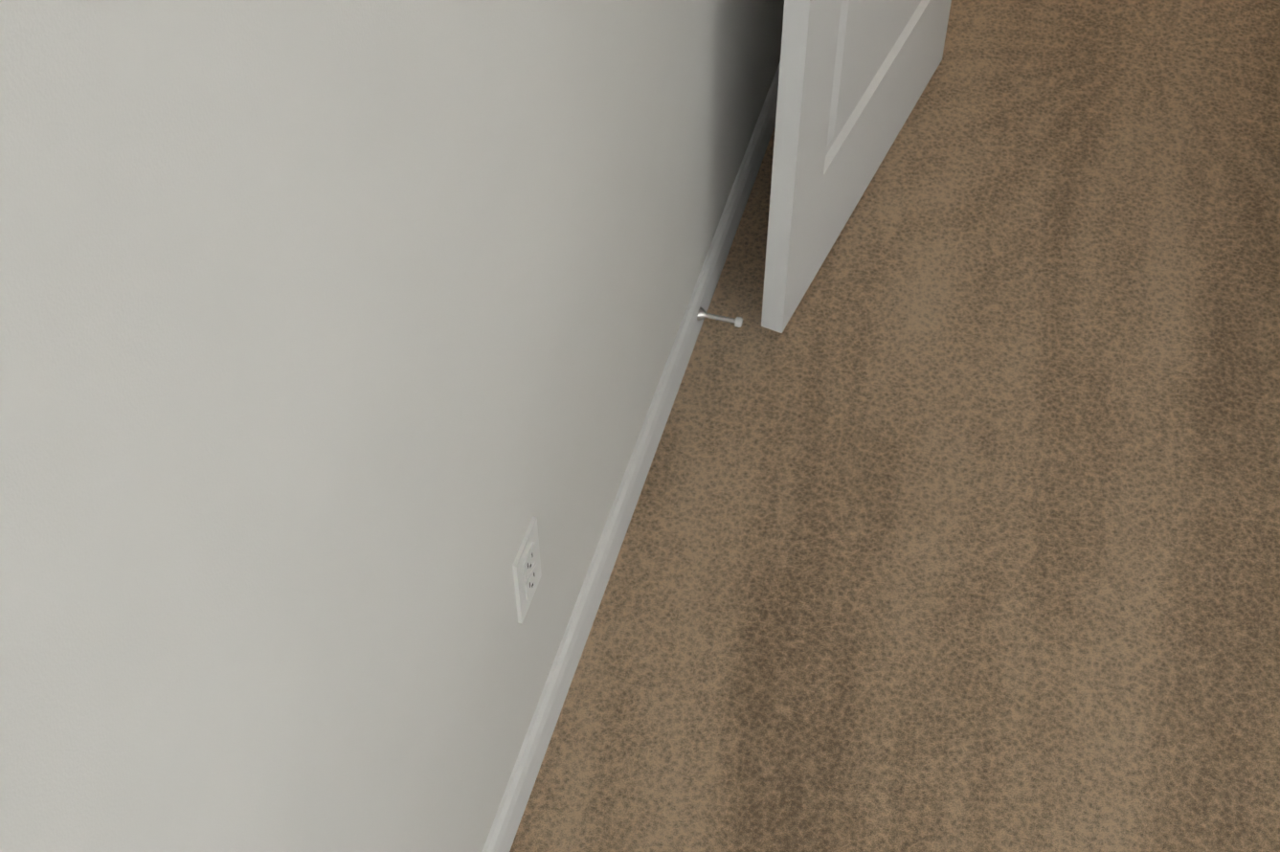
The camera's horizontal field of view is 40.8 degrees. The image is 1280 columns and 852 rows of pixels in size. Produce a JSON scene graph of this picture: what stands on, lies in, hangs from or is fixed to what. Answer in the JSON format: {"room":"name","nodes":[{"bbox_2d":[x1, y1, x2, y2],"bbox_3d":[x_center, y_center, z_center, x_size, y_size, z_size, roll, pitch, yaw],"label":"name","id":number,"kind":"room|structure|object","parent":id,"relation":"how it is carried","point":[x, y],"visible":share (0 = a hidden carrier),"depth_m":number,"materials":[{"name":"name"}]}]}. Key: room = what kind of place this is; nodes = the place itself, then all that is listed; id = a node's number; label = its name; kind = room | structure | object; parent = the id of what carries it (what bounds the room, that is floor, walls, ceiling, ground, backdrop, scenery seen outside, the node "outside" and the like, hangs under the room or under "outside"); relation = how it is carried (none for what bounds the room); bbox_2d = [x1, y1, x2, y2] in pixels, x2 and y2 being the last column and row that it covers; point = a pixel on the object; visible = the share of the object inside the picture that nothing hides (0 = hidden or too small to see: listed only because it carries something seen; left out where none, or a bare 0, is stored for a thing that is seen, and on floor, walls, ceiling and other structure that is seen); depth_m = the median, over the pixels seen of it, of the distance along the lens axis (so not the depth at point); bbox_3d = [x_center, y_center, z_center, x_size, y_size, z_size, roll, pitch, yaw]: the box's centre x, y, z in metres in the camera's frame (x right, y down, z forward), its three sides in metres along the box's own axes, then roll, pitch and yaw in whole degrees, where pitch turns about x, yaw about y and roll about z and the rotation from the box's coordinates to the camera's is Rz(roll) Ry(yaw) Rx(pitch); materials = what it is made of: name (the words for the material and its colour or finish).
{"room":"empty bedroom","nodes":[
{"label":"empty bedroom","id":0,"kind":"room"},
{"bbox_2d":[0,0,784,851],"bbox_3d":[-0.124,-0.546,1.458,0.115,2.412,8.150,13,52,10],"label":"wall","id":1,"kind":"structure","parent":0,"point":[337,337],"depth_m":1.23,"materials":[{"name":"grey paint"}]},
{"bbox_2d":[512,516,541,623],"bbox_3d":[-0.126,0.164,1.948,0.007,0.114,0.070,13,52,10],"label":"electrical outlet plate","id":2,"kind":"object","parent":1,"relation":"attached to","point":[527,571],"visible":1,"depth_m":1.93,"materials":[{"name":"white plastic"}]},
{"bbox_2d":[482,61,780,851],"bbox_3d":[-0.434,1.205,1.532,0.013,0.085,5.230,13,52,10],"label":"baseboard","id":3,"kind":"structure","parent":1,"relation":"attached to","point":[509,814],"depth_m":2.35,"materials":[{"name":"white wood"}]},
{"bbox_2d":[696,307,742,327],"bbox_3d":[0.123,-0.165,2.637,0.068,0.022,0.022,13,52,10],"label":"door stop","id":4,"kind":"object","parent":3,"relation":"attached to","point":[737,322],"visible":1,"depth_m":2.63,"materials":[{"name":"silver metal"}]},
{"bbox_2d":[761,0,951,333],"bbox_3d":[0.359,-1.049,2.094,0.176,2.032,0.750,20,54,16],"label":"entry door","id":5,"kind":"structure","parent":1,"relation":"in","point":[855,77],"depth_m":2.58,"materials":[{"name":"white wood"}]},
{"bbox_2d":[509,0,1279,851],"bbox_3d":[1.593,0.636,2.113,3.680,0.120,8.150,13,52,10],"label":"floor","id":6,"kind":"structure","parent":0,"point":[954,523],"depth_m":2.47,"materials":[{"name":"carpet"}]}
]}

